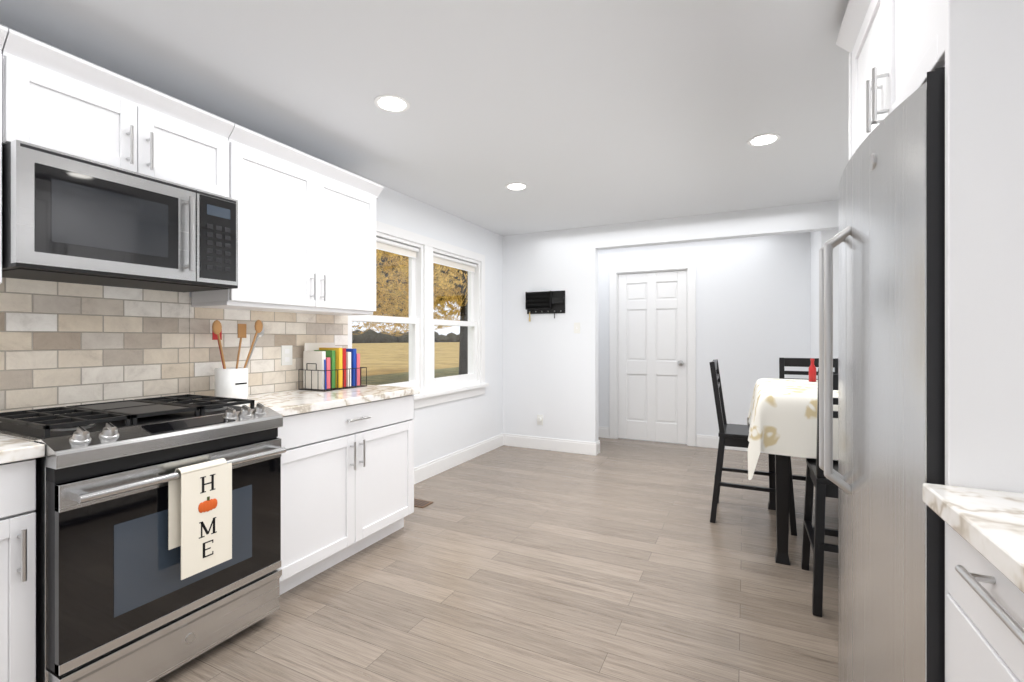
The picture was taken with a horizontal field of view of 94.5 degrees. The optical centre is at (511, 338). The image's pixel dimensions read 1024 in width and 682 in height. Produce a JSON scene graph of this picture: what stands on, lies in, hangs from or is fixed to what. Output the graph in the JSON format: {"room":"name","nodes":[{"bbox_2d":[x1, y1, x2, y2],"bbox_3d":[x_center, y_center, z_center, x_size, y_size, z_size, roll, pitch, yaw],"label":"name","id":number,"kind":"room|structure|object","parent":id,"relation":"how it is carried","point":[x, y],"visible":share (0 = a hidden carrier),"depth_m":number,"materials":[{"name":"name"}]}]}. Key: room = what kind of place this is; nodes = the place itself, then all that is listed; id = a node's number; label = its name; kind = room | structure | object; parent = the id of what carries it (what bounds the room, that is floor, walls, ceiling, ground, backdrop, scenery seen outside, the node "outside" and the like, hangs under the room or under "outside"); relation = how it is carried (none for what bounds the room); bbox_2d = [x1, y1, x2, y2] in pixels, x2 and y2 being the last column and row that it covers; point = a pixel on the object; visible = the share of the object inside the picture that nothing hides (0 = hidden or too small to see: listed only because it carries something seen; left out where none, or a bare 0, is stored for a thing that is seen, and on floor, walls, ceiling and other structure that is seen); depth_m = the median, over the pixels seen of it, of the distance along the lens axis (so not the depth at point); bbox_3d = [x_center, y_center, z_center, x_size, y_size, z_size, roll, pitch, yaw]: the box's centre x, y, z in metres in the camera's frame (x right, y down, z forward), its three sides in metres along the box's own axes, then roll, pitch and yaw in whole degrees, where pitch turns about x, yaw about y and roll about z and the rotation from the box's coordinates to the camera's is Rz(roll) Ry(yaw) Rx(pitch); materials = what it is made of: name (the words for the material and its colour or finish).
{"room":"kitchen","nodes":[
{"label":"kitchen","id":0,"kind":"room"},
{"bbox_2d":[0,23,837,467],"bbox_3d":[0.117,0.020,1.948,3.810,2.420,8.240,0,0,26],"label":"wall","id":1,"kind":"structure","parent":0,"point":[756,293],"depth_m":5.15,"materials":[{"name":"white paint"}]},
{"bbox_2d":[0,25,7,283],"bbox_3d":[-2.010,-0.598,1.190,0.354,0.836,0.960,0,0,26],"label":"upper cabinet","id":2,"kind":"object","parent":1,"relation":"attached to","point":[3,31],"visible":0.98,"depth_m":1.55,"materials":[{"name":"white wood"}]},
{"bbox_2d":[2,29,233,197],"bbox_3d":[-1.629,-0.833,1.965,0.354,0.364,0.760,0,0,26],"label":"upper cabinet","id":3,"kind":"object","parent":1,"relation":"attached to","point":[53,98],"visible":0.9,"depth_m":1.81,"materials":[{"name":"white wood"}]},
{"bbox_2d":[2,140,237,291],"bbox_3d":[-1.593,-0.438,1.943,0.438,0.414,0.748,0,0,26],"label":"microwave","id":4,"kind":"object","parent":3,"relation":"attached to","point":[68,218],"visible":1,"depth_m":1.76,"materials":[{"name":"silver plastic"}]},
{"bbox_2d":[0,277,347,418],"bbox_3d":[-1.911,0.072,1.809,0.012,0.715,3.399,0,0,26],"label":"backsplash","id":5,"kind":"structure","parent":1,"relation":"attached to","point":[62,344],"depth_m":2.14,"materials":[{"name":"tile"}]},
{"bbox_2d":[281,345,291,364],"bbox_3d":[-1.371,0.100,2.884,0.006,0.120,0.075,0,0,26],"label":"outlet","id":6,"kind":"object","parent":5,"relation":"attached to","point":[286,354],"visible":1,"depth_m":2.88,"materials":[{"name":"white plastic"}]},
{"bbox_2d":[191,124,383,315],"bbox_3d":[-1.233,-0.588,2.768,0.354,0.856,1.022,0,0,26],"label":"upper cabinet","id":7,"kind":"object","parent":1,"relation":"attached to","point":[306,233],"visible":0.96,"depth_m":2.59,"materials":[{"name":"white wood"}]},
{"bbox_2d":[348,221,488,408],"bbox_3d":[-0.769,-0.152,4.240,0.194,1.485,1.970,0,0,26],"label":"window frames","id":8,"kind":"structure","parent":1,"relation":"in","point":[422,253],"depth_m":4.17,"materials":[{"name":"wood"},{"name":"white painted wood"}]},
{"bbox_2d":[414,433,503,483],"bbox_3d":[-0.628,1.163,4.415,0.015,0.135,2.390,0,0,26],"label":"baseboard","id":9,"kind":"structure","parent":1,"relation":"attached to","point":[435,467],"depth_m":4.57,"materials":[{"name":"white wood"}]},
{"bbox_2d":[537,414,542,424],"bbox_3d":[0.306,0.902,5.265,0.070,0.115,0.040,0,0,26],"label":"outlet","id":10,"kind":"object","parent":1,"relation":"attached to","point":[539,419],"visible":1,"depth_m":5.27,"materials":[{"name":"white plastic"}]},
{"bbox_2d":[525,291,564,320],"bbox_3d":[0.365,-0.360,5.227,0.450,0.330,0.056,0,0,26],"label":"key holder","id":11,"kind":"object","parent":1,"relation":"attached to","point":[547,302],"visible":1,"depth_m":5.22,"materials":[{"name":"black metal"}]},
{"bbox_2d":[504,434,597,455],"bbox_3d":[0.403,1.163,5.232,1.084,0.135,0.014,0,0,26],"label":"baseboard","id":12,"kind":"structure","parent":1,"relation":"attached to","point":[552,444],"depth_m":5.21,"materials":[{"name":"white wood"}]},
{"bbox_2d":[574,323,579,332],"bbox_3d":[0.698,-0.117,5.088,0.070,0.115,0.012,0,0,26],"label":"switch plate","id":13,"kind":"object","parent":1,"relation":"attached to","point":[576,327],"visible":1,"depth_m":5.08,"materials":[{"name":"white plastic"}]},
{"bbox_2d":[598,426,608,437],"bbox_3d":[0.749,1.163,6.087,1.010,0.135,0.014,0,0,26],"label":"baseboard","id":14,"kind":"structure","parent":1,"relation":"attached to","point":[603,432],"depth_m":5.89,"materials":[{"name":"white wood"}]},
{"bbox_2d":[618,270,686,443],"bbox_3d":[1.660,0.213,5.651,0.800,2.017,0.114,0,0,26],"label":"door","id":15,"kind":"structure","parent":1,"relation":"in","point":[652,356],"depth_m":5.66,"materials":[{"name":"white wood"}]},
{"bbox_2d":[609,261,695,445],"bbox_3d":[1.681,0.168,5.693,1.000,2.125,0.138,0,0,26],"label":"door frame","id":16,"kind":"structure","parent":1,"relation":"attached to","point":[689,267],"depth_m":5.54,"materials":[{"name":"white wood"}]},
{"bbox_2d":[696,435,763,452],"bbox_3d":[2.606,1.163,5.172,1.110,0.135,0.016,0,0,26],"label":"baseboard","id":17,"kind":"structure","parent":1,"relation":"attached to","point":[707,441],"depth_m":5.35,"materials":[{"name":"white wood"}]},
{"bbox_2d":[0,0,848,235],"bbox_3d":[0.117,-1.240,1.948,3.810,0.100,8.240,0,0,26],"label":"ceiling","id":18,"kind":"structure","parent":0,"point":[572,114],"depth_m":2.25,"materials":[{"name":"white paint"}]},
{"bbox_2d":[374,94,409,111],"bbox_3d":[-0.606,-1.187,2.393,0.175,0.006,0.175,0,0,-19],"label":"recessed light","id":19,"kind":"object","parent":18,"relation":"in","point":[391,103],"depth_m":2.38,"materials":[{"name":"white"}]},
{"bbox_2d":[505,183,527,189],"bbox_3d":[0.035,-1.187,3.694,0.175,0.006,0.175,0,0,-19],"label":"recessed light","id":20,"kind":"object","parent":18,"relation":"in","point":[511,186],"depth_m":3.68,"materials":[{"name":"white"}]},
{"bbox_2d":[747,133,780,145],"bbox_3d":[1.503,-1.187,2.827,0.175,0.006,0.175,0,0,-19],"label":"recessed light","id":21,"kind":"object","parent":18,"relation":"in","point":[769,138],"depth_m":2.81,"materials":[{"name":"white"}]},
{"bbox_2d":[154,437,837,681],"bbox_3d":[0.117,1.280,1.948,3.810,0.100,8.240,0,0,26],"label":"floor","id":22,"kind":"structure","parent":0,"point":[620,560],"depth_m":2.32,"materials":[{"name":"brown wood"}]},
{"bbox_2d":[0,459,35,681],"bbox_3d":[-1.817,0.793,1.284,0.641,0.874,0.600,0,0,26],"label":"base cabinet","id":23,"kind":"object","parent":22,"relation":"on","point":[17,572],"visible":0.98,"depth_m":1.39,"materials":[{"name":"white wood"}]},
{"bbox_2d":[0,394,285,681],"bbox_3d":[-1.446,0.751,1.870,0.754,0.957,0.762,0,0,26],"label":"range","id":24,"kind":"object","parent":22,"relation":"on","point":[158,537],"visible":1,"depth_m":1.64,"materials":[{"name":"silver metal"}]},
{"bbox_2d":[168,458,231,580],"bbox_3d":[-1.125,0.643,1.718,0.045,0.384,0.200,0,0,26],"label":"towel","id":25,"kind":"object","parent":24,"relation":"hanging from","point":[199,495],"depth_m":1.70,"materials":[{"name":"white fabric"}]},
{"bbox_2d":[277,395,413,595],"bbox_3d":[-1.112,0.793,2.718,0.641,0.874,1.035,0,0,26],"label":"base cabinet","id":26,"kind":"object","parent":22,"relation":"on","point":[347,481],"visible":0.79,"depth_m":2.52,"materials":[{"name":"white wood"}]},
{"bbox_2d":[213,385,419,416],"bbox_3d":[-1.113,0.335,2.725,0.633,0.038,1.063,0,0,26],"label":"countertop","id":27,"kind":"structure","parent":26,"relation":"on","point":[289,402],"depth_m":2.60,"materials":[{"name":"stone"}]},
{"bbox_2d":[212,320,263,400],"bbox_3d":[-1.430,0.106,2.461,0.151,0.418,0.313,0,0,26],"label":"utensil crock","id":28,"kind":"object","parent":27,"relation":"on","point":[231,382],"visible":0.88,"depth_m":2.39,"materials":[{"name":"white ceramic"}]},
{"bbox_2d":[299,343,366,390],"bbox_3d":[-1.144,0.170,3.043,0.226,0.290,0.356,0,0,26],"label":"wire basket","id":29,"kind":"object","parent":27,"relation":"on","point":[327,366],"visible":1,"depth_m":2.96,"materials":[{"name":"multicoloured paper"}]},
{"bbox_2d":[414,498,432,507],"bbox_3d":[-0.754,1.226,3.564,0.300,0.006,0.130,0,0,26],"label":"floor vent","id":30,"kind":"object","parent":22,"relation":"in","point":[419,503],"visible":0.38,"depth_m":3.52,"materials":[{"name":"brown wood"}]},
{"bbox_2d":[709,359,796,535],"bbox_3d":[1.650,0.693,3.267,0.507,1.079,0.460,0,0,26],"label":"chair","id":31,"kind":"object","parent":22,"relation":"on","point":[734,435],"visible":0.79,"depth_m":3.16,"materials":[{"name":"black wood"}]},
{"bbox_2d":[747,378,837,564],"bbox_3d":[1.990,0.760,2.889,0.995,0.939,1.275,0,0,26],"label":"dining table","id":32,"kind":"object","parent":22,"relation":"on","point":[782,419],"visible":0.38,"depth_m":2.54,"materials":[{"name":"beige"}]},
{"bbox_2d":[809,359,818,381],"bbox_3d":[2.077,0.211,3.224,0.129,0.155,0.044,0,0,-19],"label":"bottle","id":33,"kind":"object","parent":32,"relation":"on","point":[812,372],"visible":0.58,"depth_m":3.20,"materials":[{"name":"red glass"}]},
{"bbox_2d":[779,358,837,480],"bbox_3d":[2.281,0.693,3.594,0.460,1.079,0.507,0,0,26],"label":"chair","id":34,"kind":"object","parent":22,"relation":"on","point":[797,362],"visible":0.15,"depth_m":3.82,"materials":[{"name":"black wood"}]},
{"bbox_2d":[801,373,837,616],"bbox_3d":[1.653,0.693,2.227,0.460,1.079,0.507,0,0,26],"label":"chair","id":35,"kind":"object","parent":22,"relation":"on","point":[814,536],"visible":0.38,"depth_m":2.13,"materials":[{"name":"black wood"}]},
{"bbox_2d":[819,67,944,681],"bbox_3d":[1.284,0.342,1.234,0.806,1.777,0.911,0,0,26],"label":"refrigerator","id":36,"kind":"object","parent":22,"relation":"on","point":[888,239],"visible":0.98,"depth_m":1.07,"materials":[{"name":"stainless steel"},{"name":"dark grey plastic"},{"name":"brushed metal"}]},
{"bbox_2d":[836,0,1023,681],"bbox_3d":[1.341,0.041,1.205,0.713,2.378,1.037,0,0,26],"label":"cabinet","id":37,"kind":"object","parent":22,"relation":"on","point":[897,50],"visible":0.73,"depth_m":0.89,"materials":[{"name":"white wood"}]},
{"bbox_2d":[946,523,1023,681],"bbox_3d":[1.001,0.775,0.479,0.683,0.910,0.624,0,0,26],"label":"base cabinet","id":38,"kind":"object","parent":22,"relation":"on","point":[985,621],"visible":0.79,"depth_m":0.74,"materials":[{"name":"white wood"}]},
{"bbox_2d":[923,483,1023,592],"bbox_3d":[0.658,0.299,-0.177,0.718,0.038,2.104,0,0,26],"label":"countertop","id":39,"kind":"structure","parent":38,"relation":"on","point":[988,525],"depth_m":0.75,"materials":[{"name":"stone"}]},
{"bbox_3d":[-2.160,0.793,0.587,0.641,0.874,0.946,0,0,26],"label":"base cabinet","id":40,"kind":"object","parent":22,"relation":"on","visible":0},
{"bbox_2d":[0,435,44,463],"bbox_3d":[-2.033,0.335,0.854,0.633,0.038,1.578,0,0,26],"label":"countertop","id":41,"kind":"structure","parent":40,"relation":"on","point":[13,449],"depth_m":1.39,"materials":[{"name":"stone"}]},
{"label":"outside","id":42,"kind":"structure","parent":0,"visible":0},
{"bbox_2d":[352,249,467,384],"bbox_3d":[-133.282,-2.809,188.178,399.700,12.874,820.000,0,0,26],"label":"outdoor scenery","id":43,"kind":"object","parent":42,"point":[404,282],"depth_m":22.96,"materials":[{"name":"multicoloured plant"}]}
]}

